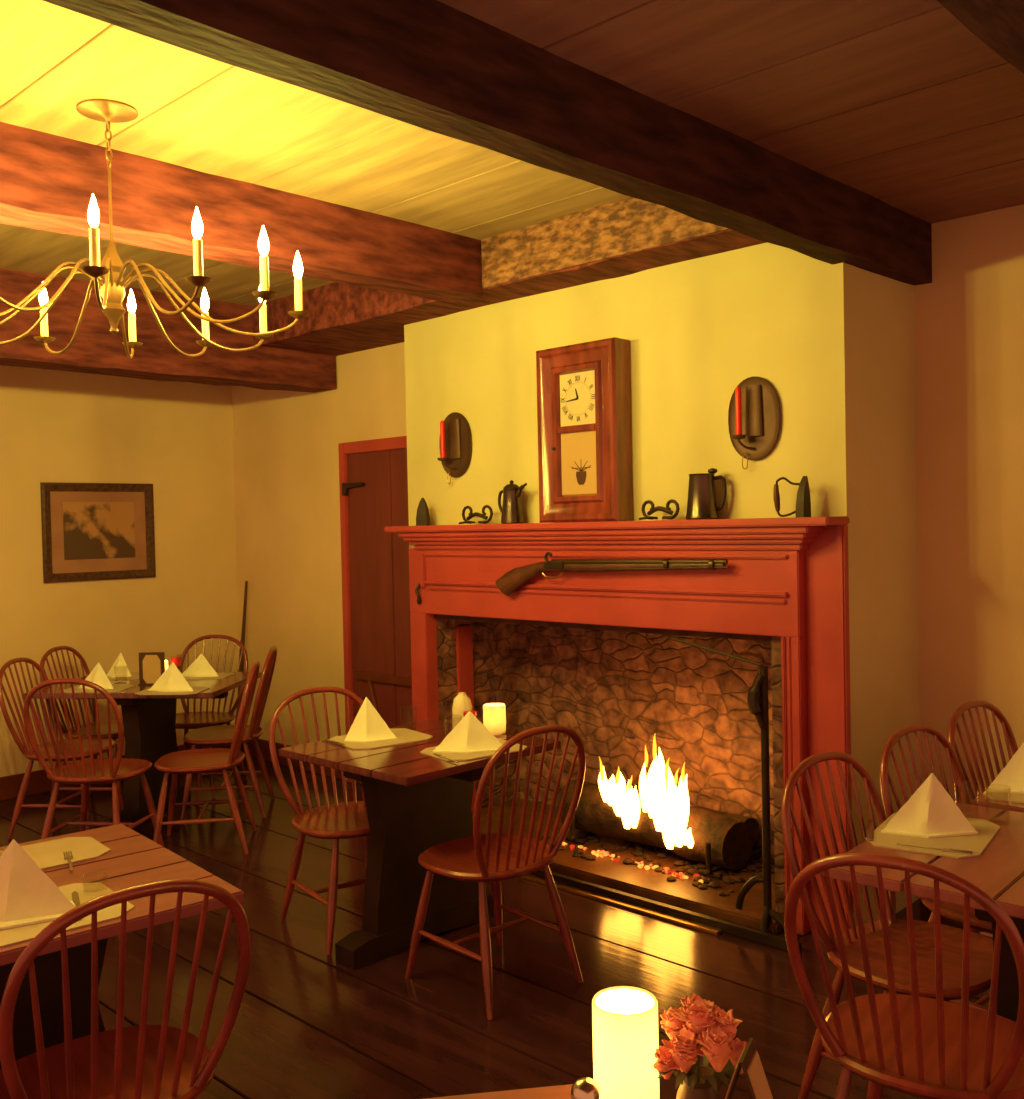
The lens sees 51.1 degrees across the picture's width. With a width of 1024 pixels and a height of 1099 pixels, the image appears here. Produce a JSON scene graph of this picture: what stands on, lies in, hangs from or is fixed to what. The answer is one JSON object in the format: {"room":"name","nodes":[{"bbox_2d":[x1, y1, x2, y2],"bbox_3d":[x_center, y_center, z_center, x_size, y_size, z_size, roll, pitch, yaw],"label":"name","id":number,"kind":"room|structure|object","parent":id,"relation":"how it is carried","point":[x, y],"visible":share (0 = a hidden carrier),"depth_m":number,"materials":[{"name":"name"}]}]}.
{"room":"restaurant dining room","nodes":[
{"label":"restaurant dining room","id":0,"kind":"room"},
{"bbox_2d":[0,365,238,776],"bbox_3d":[-4.056,0.082,5.542,0.100,2.950,6.300,0,2,44],"label":"wall","id":1,"kind":"structure","parent":0,"point":[56,426],"depth_m":6.99,"materials":[{"name":"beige paint"}]},
{"bbox_2d":[40,482,155,582],"bbox_3d":[-2.653,-0.115,6.896,0.028,0.624,0.736,0,2,44],"label":"framed picture","id":2,"kind":"object","parent":1,"relation":"attached to","point":[91,531],"visible":1,"depth_m":6.88,"materials":[{"name":"brown wood"}]},
{"bbox_2d":[0,744,230,800],"bbox_3d":[-4.053,1.489,5.461,0.020,0.140,6.100,0,2,44],"label":"baseboard","id":3,"kind":"structure","parent":1,"relation":"attached to","point":[10,786],"depth_m":6.58,"materials":[{"name":"paint"}]},
{"bbox_2d":[0,0,629,305],"bbox_3d":[-2.010,-1.395,4.188,4.920,0.050,5.100,0,2,44],"label":"ceiling","id":4,"kind":"structure","parent":0,"point":[197,112],"depth_m":3.65,"materials":[{"name":"beige wood"}]},
{"bbox_2d":[0,99,309,358],"bbox_3d":[-1.250,-1.016,3.335,1.211,0.700,1.210,0,2,44],"label":"chandelier","id":5,"kind":"object","parent":4,"relation":"hanging from","point":[112,284],"visible":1,"depth_m":3.31,"materials":[{"name":"metal"}]},
{"bbox_2d":[0,268,336,392],"bbox_3d":[-2.929,-1.145,5.014,0.262,0.450,4.990,0,2,44],"label":"ceiling beam","id":6,"kind":"structure","parent":4,"relation":"attached to","point":[94,350],"depth_m":5.83,"materials":[{"name":"brown wood"}]},
{"bbox_2d":[0,122,481,302],"bbox_3d":[-1.737,-1.226,3.436,0.212,0.265,4.390,0,2,44],"label":"ceiling beam","id":7,"kind":"structure","parent":4,"relation":"attached to","point":[48,182],"depth_m":3.98,"materials":[{"name":"brown wood"}]},
{"bbox_2d":[43,0,931,284],"bbox_3d":[-0.160,-1.195,2.521,0.125,0.383,5.270,0,2,44],"label":"ceiling beam","id":8,"kind":"structure","parent":4,"relation":"attached to","point":[435,66],"depth_m":2.66,"materials":[{"name":"brown wood"}]},
{"bbox_2d":[252,197,766,355],"bbox_3d":[-0.496,-1.319,5.699,4.790,0.238,0.630,0,2,44],"label":"ceiling beam","id":9,"kind":"structure","parent":4,"relation":"attached to","point":[630,235],"depth_m":4.75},
{"bbox_2d":[231,342,406,779],"bbox_3d":[-1.028,-0.013,6.782,2.520,2.950,0.100,0,2,44],"label":"wall","id":10,"kind":"structure","parent":0,"point":[286,452],"depth_m":7.07,"materials":[{"name":"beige paint"}]},
{"bbox_2d":[244,738,345,778],"bbox_3d":[-1.496,1.393,7.214,1.210,0.140,0.020,0,2,44],"label":"baseboard","id":11,"kind":"structure","parent":10,"relation":"attached to","point":[263,745],"depth_m":7.27,"materials":[{"name":"paint"}]},
{"bbox_2d":[338,436,412,782],"bbox_3d":[-0.709,0.400,6.415,0.950,2.130,0.068,0,2,44],"label":"door","id":12,"kind":"structure","parent":10,"relation":"in","point":[373,474],"depth_m":6.51,"materials":[{"name":"paint"}]},
{"bbox_2d":[0,757,996,1098],"bbox_3d":[-0.788,1.589,2.508,9.020,0.060,6.400,0,2,44],"label":"floor","id":13,"kind":"structure","parent":0,"point":[308,1025],"depth_m":3.75,"materials":[{"name":"brown wood"}]},
{"bbox_2d":[0,657,122,838],"bbox_3d":[-2.440,1.052,5.806,0.520,0.933,0.484,-1,1,6],"label":"chair","id":14,"kind":"object","parent":13,"relation":"on","point":[29,753],"visible":0.74,"depth_m":5.74,"materials":[{"name":"brown wood"}]},
{"bbox_2d":[39,646,124,810],"bbox_3d":[-2.455,1.040,6.354,0.520,0.933,0.484,-1,1,10],"label":"chair","id":15,"kind":"object","parent":13,"relation":"on","point":[104,724],"visible":0.45,"depth_m":6.35,"materials":[{"name":"brown wood"}]},
{"bbox_2d":[23,678,163,845],"bbox_3d":[-2.034,1.058,5.222,0.484,0.933,0.520,-1,1,6],"label":"chair","id":16,"kind":"object","parent":13,"relation":"on","point":[93,771],"visible":0.95,"depth_m":5.07,"materials":[{"name":"brown wood"}]},
{"bbox_2d":[0,824,243,1068],"bbox_3d":[-1.284,1.194,2.498,1.060,0.750,0.798,-2,2,-40],"label":"table","id":17,"kind":"object","parent":13,"relation":"on","point":[133,859],"visible":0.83,"depth_m":2.60,"materials":[{"name":"brown wood"}]},
{"bbox_2d":[0,837,110,869],"bbox_3d":[-1.255,0.809,2.815,0.340,0.004,0.240,-2,2,-40],"label":"placemat","id":18,"kind":"object","parent":17,"relation":"on","point":[48,854],"visible":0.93,"depth_m":2.86,"materials":[{"name":"paper"}]},
{"bbox_2d":[63,851,72,871],"bbox_3d":[-1.141,0.804,2.760,0.022,0.003,0.180,-2,1,-26],"label":"fork","id":19,"kind":"object","parent":18,"relation":"on","point":[66,857],"visible":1,"depth_m":2.78,"materials":[{"name":"metal"}]},
{"bbox_2d":[0,883,133,947],"bbox_3d":[-1.079,0.815,2.379,0.400,0.004,0.300,-2,2,-40],"label":"placemat","id":20,"kind":"object","parent":17,"relation":"on","point":[11,936],"visible":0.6,"depth_m":2.36,"materials":[{"name":"paper"}]},
{"bbox_2d":[0,840,75,929],"bbox_3d":[-1.093,0.732,2.374,0.223,0.162,0.220,0,2,38],"label":"folded napkin","id":21,"kind":"object","parent":20,"relation":"on","point":[28,896],"visible":0.98,"depth_m":2.37,"materials":[{"name":"white fabric"}]},
{"bbox_2d":[72,891,81,919],"bbox_3d":[-0.989,0.807,2.432,0.016,0.006,0.205,-2,1,-26],"label":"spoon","id":22,"kind":"object","parent":20,"relation":"on","point":[75,897],"visible":0.44,"depth_m":2.47,"materials":[{"name":"metal"}]},
{"bbox_2d":[0,879,250,1098],"bbox_3d":[-0.851,1.102,2.239,0.484,0.933,0.520,-2,2,-38],"label":"chair","id":23,"kind":"object","parent":13,"relation":"on","point":[144,1061],"visible":1,"depth_m":2.15,"materials":[{"name":"brown wood"}]},
{"bbox_2d":[22,672,261,830],"bbox_3d":[-2.047,1.127,6.078,1.058,0.750,0.800,-1,1,6],"label":"table","id":24,"kind":"object","parent":13,"relation":"on","point":[149,721],"visible":0.44,"depth_m":5.90,"materials":[{"name":"brown wood"}]},
{"bbox_2d":[60,684,134,691],"bbox_3d":[-2.264,0.759,5.854,0.340,0.004,0.260,-1,1,6],"label":"placemat","id":25,"kind":"object","parent":24,"relation":"on","point":[117,687],"visible":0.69,"depth_m":5.81,"materials":[{"name":"paper"}]},
{"bbox_2d":[78,662,113,689],"bbox_3d":[-2.265,0.688,5.854,0.220,0.138,0.130,-1,1,14],"label":"folded napkin","id":26,"kind":"object","parent":25,"relation":"on","point":[97,675],"visible":0.9,"depth_m":5.84,"materials":[{"name":"white fabric"}]},
{"bbox_2d":[85,673,138,679],"bbox_3d":[-2.313,0.749,6.320,0.340,0.004,0.260,-1,1,6],"label":"placemat","id":27,"kind":"object","parent":24,"relation":"on","point":[134,675],"visible":0.31,"depth_m":6.24,"materials":[{"name":"paper"}]},
{"bbox_2d":[107,653,131,676],"bbox_3d":[-2.324,0.678,6.327,0.161,0.138,0.127,-1,1,-7],"label":"folded napkin","id":28,"kind":"object","parent":27,"relation":"on","point":[118,670],"visible":0.98,"depth_m":6.30,"materials":[{"name":"white fabric"}]},
{"bbox_2d":[138,652,164,684],"bbox_3d":[-2.006,0.663,5.962,0.144,0.180,0.051,-1,1,4],"label":"menu stand","id":29,"kind":"object","parent":24,"relation":"on","point":[151,664],"visible":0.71,"depth_m":5.95,"materials":[{"name":"beige paper"}]},
{"bbox_2d":[135,686,209,694],"bbox_3d":[-1.809,0.753,5.705,0.340,0.004,0.260,-1,1,6],"label":"placemat","id":30,"kind":"object","parent":24,"relation":"on","point":[196,690],"visible":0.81,"depth_m":5.63,"materials":[{"name":"paper"}]},
{"bbox_2d":[148,662,192,691],"bbox_3d":[-1.810,0.676,5.706,0.270,0.148,0.130,-1,1,14],"label":"folded napkin","id":31,"kind":"object","parent":30,"relation":"on","point":[171,680],"visible":1,"depth_m":5.69,"materials":[{"name":"white fabric"}]},
{"bbox_2d":[171,657,180,671],"bbox_3d":[-1.952,0.685,6.218,0.054,0.122,0.054,0,2,44],"label":"jar","id":32,"kind":"object","parent":24,"relation":"on","point":[177,660],"visible":0.51,"depth_m":6.20,"materials":[{"name":"red glass"}]},
{"bbox_2d":[183,672,234,679],"bbox_3d":[-1.817,0.740,6.256,0.340,0.004,0.260,-1,1,6],"label":"placemat","id":33,"kind":"object","parent":24,"relation":"on","point":[226,674],"visible":0.54,"depth_m":6.18,"materials":[{"name":"paper"}]},
{"bbox_2d":[182,654,217,676],"bbox_3d":[-1.818,0.673,6.257,0.250,0.128,0.130,-1,1,14],"label":"folded napkin","id":34,"kind":"object","parent":33,"relation":"on","point":[200,667],"visible":0.99,"depth_m":6.24,"materials":[{"name":"white fabric"}]},
{"bbox_2d":[153,660,259,854],"bbox_3d":[-1.545,1.042,5.452,0.520,0.933,0.484,-1,1,-8],"label":"chair","id":35,"kind":"object","parent":13,"relation":"on","point":[194,761],"visible":0.98,"depth_m":5.38,"materials":[{"name":"brown wood"}]},
{"bbox_2d":[175,635,247,798],"bbox_3d":[-1.950,1.022,6.670,0.484,0.933,0.520,-1,1,12],"label":"chair","id":36,"kind":"object","parent":13,"relation":"on","point":[187,720],"visible":0.61,"depth_m":6.79,"materials":[{"name":"brown wood"}]},
{"bbox_2d":[180,646,276,819],"bbox_3d":[-1.605,1.027,6.122,0.520,0.933,0.484,-1,1,-6],"label":"chair","id":37,"kind":"object","parent":13,"relation":"on","point":[221,735],"visible":0.96,"depth_m":6.04,"materials":[{"name":"brown wood"}]},
{"bbox_2d":[235,581,247,760],"bbox_3d":[-1.886,0.845,7.421,0.051,1.248,0.159,0,2,44],"label":"gun","id":38,"kind":"object","parent":13,"relation":"on","point":[241,669],"visible":0.44,"depth_m":7.43,"materials":[{"name":"brown wood"}]},
{"bbox_2d":[269,687,369,955],"bbox_3d":[-0.667,1.049,4.328,0.484,0.933,0.520,-2,2,-36],"label":"chair","id":39,"kind":"object","parent":13,"relation":"on","point":[345,820],"visible":0.68,"depth_m":4.34,"materials":[{"name":"brown wood"}]},
{"bbox_2d":[279,719,560,970],"bbox_3d":[-0.349,1.135,4.173,0.768,0.750,0.790,0,2,44],"label":"table","id":40,"kind":"object","parent":13,"relation":"on","point":[416,802],"visible":0.71,"depth_m":4.03,"materials":[{"name":"brown wood"}]},
{"bbox_2d":[329,728,432,749],"bbox_3d":[-0.529,0.758,4.296,0.360,0.004,0.300,-2,2,-36],"label":"placemat","id":41,"kind":"object","parent":40,"relation":"on","point":[403,735],"visible":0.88,"depth_m":4.24,"materials":[{"name":"paper"}]},
{"bbox_2d":[321,737,344,745],"bbox_3d":[-0.713,0.758,4.239,0.016,0.006,0.205,-2,2,-36],"label":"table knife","id":42,"kind":"object","parent":41,"relation":"on","point":[333,741],"visible":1,"depth_m":4.22,"materials":[{"name":"metal"}]},
{"bbox_2d":[344,697,396,742],"bbox_3d":[-0.565,0.674,4.260,0.168,0.168,0.169,0,2,40],"label":"folded napkin","id":43,"kind":"object","parent":41,"relation":"on","point":[368,726],"visible":1,"depth_m":4.25,"materials":[{"name":"white fabric"}]},
{"bbox_2d":[452,692,471,727],"bbox_3d":[-0.208,0.673,4.476,0.086,0.153,0.086,0,2,44],"label":"condiment bottle","id":44,"kind":"object","parent":40,"relation":"on","point":[462,702],"visible":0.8,"depth_m":4.44,"materials":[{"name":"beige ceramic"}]},
{"bbox_2d":[463,711,476,717],"bbox_3d":[-0.170,0.707,4.385,0.058,0.088,0.058,0,2,44],"label":"jar","id":45,"kind":"object","parent":40,"relation":"on","point":[474,713],"visible":0.29,"depth_m":4.37,"materials":[{"name":"red glass"}]},
{"bbox_2d":[420,739,526,760],"bbox_3d":[-0.143,0.756,4.047,0.360,0.004,0.270,-2,2,-36],"label":"placemat","id":46,"kind":"object","parent":40,"relation":"on","point":[515,748],"visible":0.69,"depth_m":3.96,"materials":[{"name":"paper"}]},
{"bbox_2d":[433,753,457,762],"bbox_3d":[-0.240,0.758,3.890,0.022,0.003,0.180,-2,2,-31],"label":"fork","id":47,"kind":"object","parent":46,"relation":"on","point":[435,754],"visible":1,"depth_m":3.91,"materials":[{"name":"metal"}]},
{"bbox_2d":[433,711,502,753],"bbox_3d":[-0.159,0.683,4.034,0.280,0.143,0.148,-1,1,-1],"label":"folded napkin","id":48,"kind":"object","parent":46,"relation":"on","point":[469,735],"visible":0.98,"depth_m":4.01,"materials":[{"name":"white fabric"}]},
{"bbox_2d":[483,703,505,734],"bbox_3d":[-0.071,0.690,4.358,0.092,0.118,0.092,0,2,44],"label":"candle","id":49,"kind":"object","parent":40,"relation":"on","point":[494,714],"visible":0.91,"depth_m":4.32,"materials":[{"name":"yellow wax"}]},
{"bbox_2d":[405,725,585,1019],"bbox_3d":[-0.055,1.050,3.733,0.484,0.933,0.520,-2,2,-41],"label":"chair","id":50,"kind":"object","parent":13,"relation":"on","point":[480,858],"visible":1,"depth_m":3.65,"materials":[{"name":"brown wood"}]},
{"bbox_2d":[425,1084,572,1098],"bbox_3d":[-0.098,1.198,1.244,0.720,0.750,0.718,-1,1,-8],"label":"table","id":51,"kind":"object","parent":13,"relation":"on","point":[560,1091],"visible":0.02,"depth_m":1.60,"materials":[{"name":"brown wood"}]},
{"bbox_2d":[570,1077,600,1098],"bbox_3d":[0.101,0.769,1.462,0.042,0.090,0.042,-2,1,-20],"label":"salt shaker","id":52,"kind":"object","parent":51,"relation":"on","point":[584,1087],"visible":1,"depth_m":1.45,"materials":[{"name":"silver glass"}]},
{"bbox_2d":[592,986,659,1098],"bbox_3d":[0.163,0.728,1.537,0.094,0.165,0.094,0,2,44],"label":"candle","id":53,"kind":"object","parent":51,"relation":"on","point":[624,1018],"visible":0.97,"depth_m":1.50,"materials":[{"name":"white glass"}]},
{"bbox_2d":[676,1065,720,1098],"bbox_3d":[0.260,0.770,1.490,0.068,0.080,0.068,0,2,44],"label":"vase","id":54,"kind":"object","parent":51,"relation":"on","point":[704,1088],"depth_m":1.47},
{"bbox_2d":[653,993,746,1098],"bbox_3d":[0.263,0.719,1.484,0.137,0.182,0.125,0,2,44],"label":"bunch","id":55,"kind":"object","parent":51,"relation":"on","point":[686,1026],"visible":0.94,"depth_m":1.47,"materials":[{"name":"orange plant"}]},
{"bbox_2d":[653,1046,679,1079],"bbox_3d":[0.216,0.711,1.481,0.039,0.043,0.042,-1,1,14],"label":"flower","id":56,"kind":"object","parent":55,"relation":"on","point":[667,1063],"depth_m":1.47,"materials":[{"name":"orange plant"}]},
{"bbox_2d":[660,1007,688,1038],"bbox_3d":[0.234,0.674,1.509,0.048,0.053,0.049,-1,1,5],"label":"flower","id":57,"kind":"object","parent":55,"relation":"on","point":[675,1021],"depth_m":1.50,"materials":[{"name":"orange plant"}]},
{"bbox_2d":[662,1027,704,1073],"bbox_3d":[0.237,0.690,1.472,0.051,0.060,0.057,0,2,44],"label":"flower","id":58,"kind":"object","parent":55,"relation":"on","point":[679,1057],"depth_m":1.47,"materials":[{"name":"orange plant"}]},
{"bbox_2d":[677,999,716,1035],"bbox_3d":[0.258,0.654,1.487,0.054,0.053,0.054,0,2,44],"label":"flower","id":59,"kind":"object","parent":55,"relation":"on","point":[695,1016],"depth_m":1.48,"materials":[{"name":"orange plant"}]},
{"bbox_2d":[680,993,716,1021],"bbox_3d":[0.264,0.663,1.523,0.047,0.057,0.059,0,2,44],"label":"flower","id":60,"kind":"object","parent":55,"relation":"on","point":[698,1006],"depth_m":1.49,"materials":[{"name":"orange plant"}]},
{"bbox_2d":[696,1025,739,1071],"bbox_3d":[0.279,0.680,1.454,0.050,0.057,0.049,-2,1,-20],"label":"flower","id":61,"kind":"object","parent":55,"relation":"on","point":[718,1043],"depth_m":1.45,"materials":[{"name":"orange plant"}]},
{"bbox_2d":[709,1006,742,1039],"bbox_3d":[0.295,0.668,1.492,0.047,0.053,0.051,0,2,44],"label":"flower","id":62,"kind":"object","parent":55,"relation":"on","point":[721,1022],"depth_m":1.48,"materials":[{"name":"orange plant"}]},
{"bbox_2d":[730,1038,746,1073],"bbox_3d":[0.312,0.694,1.464,0.040,0.044,0.044,0,2,44],"label":"flower","id":63,"kind":"object","parent":55,"relation":"on","point":[737,1047],"depth_m":1.46,"materials":[{"name":"orange plant"}]},
{"bbox_2d":[725,1038,772,1098],"bbox_3d":[0.306,0.731,1.394,0.108,0.160,0.070,-1,1,24],"label":"tent card","id":64,"kind":"object","parent":51,"relation":"on","point":[749,1061],"visible":1,"depth_m":1.38,"materials":[{"name":"white paper"}]},
{"bbox_2d":[521,869,801,951],"bbox_3d":[0.320,1.468,4.626,2.020,0.035,0.080,0,2,44],"label":"hearth fender","id":65,"kind":"object","parent":13,"relation":"on","point":[715,926],"visible":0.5,"depth_m":4.35,"materials":[{"name":"black metal"}]},
{"bbox_2d":[669,637,799,939],"bbox_3d":[0.875,0.919,4.234,0.084,1.116,0.600,-2,2,-37],"label":"crane","id":66,"kind":"object","parent":13,"relation":"on","point":[757,699],"visible":0.86,"depth_m":4.12,"materials":[{"name":"black metal"}]},
{"bbox_2d":[781,751,993,1098],"bbox_3d":[1.050,1.047,2.867,0.484,0.933,0.520,-2,2,-41],"label":"chair","id":67,"kind":"object","parent":13,"relation":"on","point":[981,953],"visible":0.67,"depth_m":2.89,"materials":[{"name":"brown wood"}]},
{"bbox_2d":[784,853,1023,1098],"bbox_3d":[0.901,1.063,2.321,0.484,0.933,0.520,0,2,35],"label":"chair","id":68,"kind":"object","parent":13,"relation":"on","point":[914,1045],"visible":1,"depth_m":2.21,"materials":[{"name":"brown wood"}]},
{"bbox_2d":[822,802,1023,1021],"bbox_3d":[1.322,1.135,2.657,0.798,0.750,0.780,0,2,41],"label":"table","id":69,"kind":"object","parent":13,"relation":"on","point":[998,871],"visible":0.46,"depth_m":2.54,"materials":[{"name":"brown wood"}]},
{"bbox_2d":[866,813,999,858],"bbox_3d":[1.127,0.757,2.857,0.280,0.004,0.380,0,2,34],"label":"placemat","id":70,"kind":"object","parent":69,"relation":"on","point":[977,843],"visible":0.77,"depth_m":2.78,"materials":[{"name":"paper"}]},
{"bbox_2d":[867,819,872,840],"bbox_3d":[0.965,0.754,2.885,0.016,0.006,0.205,-1,1,19],"label":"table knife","id":71,"kind":"object","parent":70,"relation":"on","point":[870,822],"visible":1,"depth_m":2.87,"materials":[{"name":"metal"}]},
{"bbox_2d":[881,773,977,837],"bbox_3d":[1.111,0.678,2.872,0.250,0.153,0.148,-1,1,6],"label":"folded napkin","id":72,"kind":"object","parent":70,"relation":"on","point":[930,812],"visible":1,"depth_m":2.85,"materials":[{"name":"white fabric"}]},
{"bbox_2d":[897,843,972,854],"bbox_3d":[1.069,0.757,2.712,0.180,0.003,0.022,0,2,29],"label":"fork","id":73,"kind":"object","parent":70,"relation":"on","point":[943,849],"visible":1,"depth_m":2.69,"materials":[{"name":"metal"}]},
{"bbox_2d":[984,789,1010,823],"bbox_3d":[1.337,0.702,2.944,0.068,0.100,0.068,0,2,44],"label":"water glass","id":74,"kind":"object","parent":69,"relation":"on","point":[984,789],"visible":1,"depth_m":2.94,"materials":[{"name":"clear glass"}]},
{"bbox_2d":[880,724,996,1014],"bbox_3d":[1.447,1.029,3.247,0.484,0.933,0.520,-2,2,-41],"label":"chair","id":75,"kind":"object","parent":13,"relation":"on","point":[954,913],"visible":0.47,"depth_m":3.34,"materials":[{"name":"brown wood"}]},
{"bbox_2d":[947,700,1017,938],"bbox_3d":[1.822,1.011,3.663,0.484,0.933,0.520,-2,2,-41],"label":"chair","id":76,"kind":"object","parent":13,"relation":"on","point":[1010,739],"visible":0.47,"depth_m":3.80,"materials":[{"name":"brown wood"}]},
{"bbox_2d":[971,794,1023,812],"bbox_3d":[1.928,1.108,3.225,0.798,0.750,0.780,0,2,41],"label":"table","id":77,"kind":"object","parent":13,"relation":"on","point":[1004,805],"visible":0.45,"depth_m":3.14,"materials":[{"name":"brown wood"}]},
{"bbox_2d":[983,787,1023,802],"bbox_3d":[1.622,0.736,3.282,0.280,0.004,0.380,0,2,34],"label":"placemat","id":78,"kind":"object","parent":77,"relation":"on","point":[1018,798],"visible":0.46,"depth_m":3.20,"materials":[{"name":"paper"}]},
{"bbox_2d":[987,742,1023,793],"bbox_3d":[1.599,0.646,3.275,0.300,0.177,0.148,-1,1,6],"label":"folded napkin","id":79,"kind":"object","parent":78,"relation":"on","point":[1010,779],"visible":1,"depth_m":3.27,"materials":[{"name":"white fabric"}]},
{"bbox_2d":[404,243,919,925],"bbox_3d":[0.595,-0.009,5.138,2.520,2.950,0.700,0,2,44],"label":"wall","id":80,"kind":"structure","parent":0,"point":[835,344],"depth_m":4.36,"materials":[{"name":"beige paint"}]},
{"bbox_2d":[437,412,471,484],"bbox_3d":[-0.314,-0.516,5.442,0.234,0.367,0.094,0,2,44],"label":"wall sconce","id":81,"kind":"object","parent":80,"relation":"attached to","point":[455,444],"visible":1,"depth_m":5.45,"materials":[{"name":"metal"}]},
{"bbox_2d":[440,420,444,457],"bbox_3d":[-0.353,-0.558,5.455,0.024,0.199,0.024,0,2,44],"label":"candle","id":82,"kind":"object","parent":81,"relation":"on","point":[442,425],"depth_m":5.44,"materials":[{"name":"red wax"}]},
{"bbox_2d":[434,614,784,934],"bbox_3d":[0.554,0.768,5.107,2.175,1.400,0.850,0,2,44],"label":"firebox","id":83,"kind":"object","parent":80,"relation":"attached to","point":[618,688],"depth_m":5.38,"materials":[{"name":"stone"}]},
{"bbox_2d":[562,842,702,882],"bbox_3d":[0.536,1.420,4.880,0.840,0.019,0.076,0,2,44],"label":"embers","id":84,"kind":"object","parent":83,"relation":"on","point":[602,853],"visible":0.96,"depth_m":4.83},
{"bbox_2d":[540,831,774,895],"bbox_3d":[0.690,1.413,5.002,1.264,0.021,0.592,0,2,44],"label":"ash","id":85,"kind":"object","parent":83,"relation":"on","point":[639,852],"visible":0.62,"depth_m":4.83},
{"bbox_2d":[566,817,759,878],"bbox_3d":[0.707,1.343,5.053,0.880,0.154,0.412,0,2,44],"label":"grate","id":86,"kind":"object","parent":83,"relation":"on","point":[711,872],"visible":0.77,"depth_m":4.68,"materials":[{"name":"black metal"}]},
{"bbox_2d":[557,779,752,869],"bbox_3d":[0.653,1.281,5.039,0.983,0.254,0.251,0,2,44],"label":"log","id":87,"kind":"object","parent":86,"relation":"on","point":[731,840],"visible":0.66,"depth_m":4.83,"materials":[{"name":"brown wood"}]},
{"bbox_2d":[598,735,693,848],"bbox_3d":[0.611,1.087,4.904,0.062,0.510,0.565,-2,2,-42],"label":"fire","id":88,"kind":"object","parent":87,"relation":"on","point":[668,808],"visible":1,"depth_m":4.83,"materials":[{"name":"white"}]},
{"bbox_2d":[693,806,759,844],"bbox_3d":[0.833,1.300,5.141,0.740,0.154,0.149,0,2,44],"label":"log","id":89,"kind":"object","parent":86,"relation":"on","point":[752,823],"visible":0.15,"depth_m":4.91,"materials":[{"name":"brown wood"}]},
{"bbox_2d":[385,516,852,936],"bbox_3d":[0.312,0.678,4.829,2.525,1.603,0.179,0,2,44],"label":"fireplace mantel","id":90,"kind":"object","parent":80,"relation":"attached to","point":[787,578],"visible":0.84,"depth_m":4.33,"materials":[{"name":"red paint"}]},
{"bbox_2d":[416,498,429,525],"bbox_3d":[-0.464,-0.195,5.530,0.071,0.144,0.032,-1,1,19],"label":"iron","id":91,"kind":"object","parent":90,"relation":"on","point":[422,516],"visible":0.97,"depth_m":5.52,"materials":[{"name":"grey metal"}]},
{"bbox_2d":[459,505,492,523],"bbox_3d":[-0.181,-0.172,5.249,0.207,0.092,0.052,0,2,44],"label":"scroll","id":92,"kind":"object","parent":90,"relation":"on","point":[471,514],"visible":1,"depth_m":5.24},
{"bbox_2d":[498,480,526,523],"bbox_3d":[0.003,-0.227,5.098,0.164,0.208,0.110,-1,1,12],"label":"metal pitcher","id":93,"kind":"object","parent":90,"relation":"on","point":[511,510],"visible":0.99,"depth_m":5.06,"materials":[{"name":"grey metal"}]},
{"bbox_2d":[536,337,632,522],"bbox_3d":[0.316,-0.520,4.806,0.464,0.791,0.128,0,2,44],"label":"mantel clock","id":94,"kind":"object","parent":90,"relation":"on","point":[584,425],"visible":1,"depth_m":4.75,"materials":[{"name":"brown wood"}]},
{"bbox_2d":[496,552,728,595],"bbox_3d":[0.390,0.117,4.676,1.302,0.215,0.051,0,2,44],"label":"musket","id":95,"kind":"object","parent":90,"relation":"attached to","point":[510,581],"visible":1,"depth_m":4.69,"materials":[{"name":"brown wood"}]},
{"bbox_2d":[385,516,849,531],"bbox_3d":[0.295,-0.107,4.810,2.525,0.031,0.179,0,2,44],"label":"shelf","id":96,"kind":"object","parent":90,"relation":"attached to","point":[840,523],"depth_m":4.37,"materials":[{"name":"red paint"}]},
{"bbox_2d":[639,499,679,519],"bbox_3d":[0.612,-0.167,4.480,0.189,0.085,0.052,0,2,44],"label":"scroll","id":97,"kind":"object","parent":90,"relation":"on","point":[653,508],"visible":1,"depth_m":4.47},
{"bbox_2d":[685,468,726,519],"bbox_3d":[0.774,-0.226,4.347,0.139,0.208,0.145,-2,2,-29],"label":"pewter tankard","id":98,"kind":"object","parent":90,"relation":"on","point":[701,500],"visible":0.97,"depth_m":4.30,"materials":[{"name":"black metal"}]},
{"bbox_2d":[773,476,810,516],"bbox_3d":[1.056,-0.199,4.062,0.132,0.155,0.076,0,2,36],"label":"iron","id":99,"kind":"object","parent":90,"relation":"on","point":[803,502],"visible":0.98,"depth_m":4.03,"materials":[{"name":"grey metal"}]},
{"bbox_2d":[728,376,780,468],"bbox_3d":[0.937,-0.502,4.229,0.234,0.367,0.094,0,2,44],"label":"wall sconce","id":100,"kind":"object","parent":80,"relation":"attached to","point":[754,416],"visible":1,"depth_m":4.24,"materials":[{"name":"metal"}]},
{"bbox_2d":[735,387,741,434],"bbox_3d":[0.898,-0.545,4.241,0.024,0.199,0.024,0,2,44],"label":"candle","id":101,"kind":"object","parent":100,"relation":"on","point":[738,404],"depth_m":4.23,"materials":[{"name":"red wax"}]},
{"bbox_2d":[438,0,1023,223],"bbox_3d":[1.321,-1.270,1.116,4.060,0.050,5.320,0,2,44],"label":"ceiling","id":102,"kind":"structure","parent":0,"point":[898,103],"depth_m":2.89,"materials":[{"name":"brown wood"}]},
{"bbox_2d":[937,0,1023,73],"bbox_3d":[0.617,-1.149,1.769,0.146,0.193,5.270,0,2,44],"label":"ceiling beam","id":103,"kind":"structure","parent":102,"relation":"attached to","point":[999,24],"depth_m":2.18,"materials":[{"name":"brown wood"}]},
{"bbox_2d":[914,204,1023,802],"bbox_3d":[3.191,0.049,3.067,4.090,2.820,0.100,0,2,44],"label":"wall","id":104,"kind":"structure","parent":0,"point":[969,320],"depth_m":4.29,"materials":[{"name":"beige paint"}]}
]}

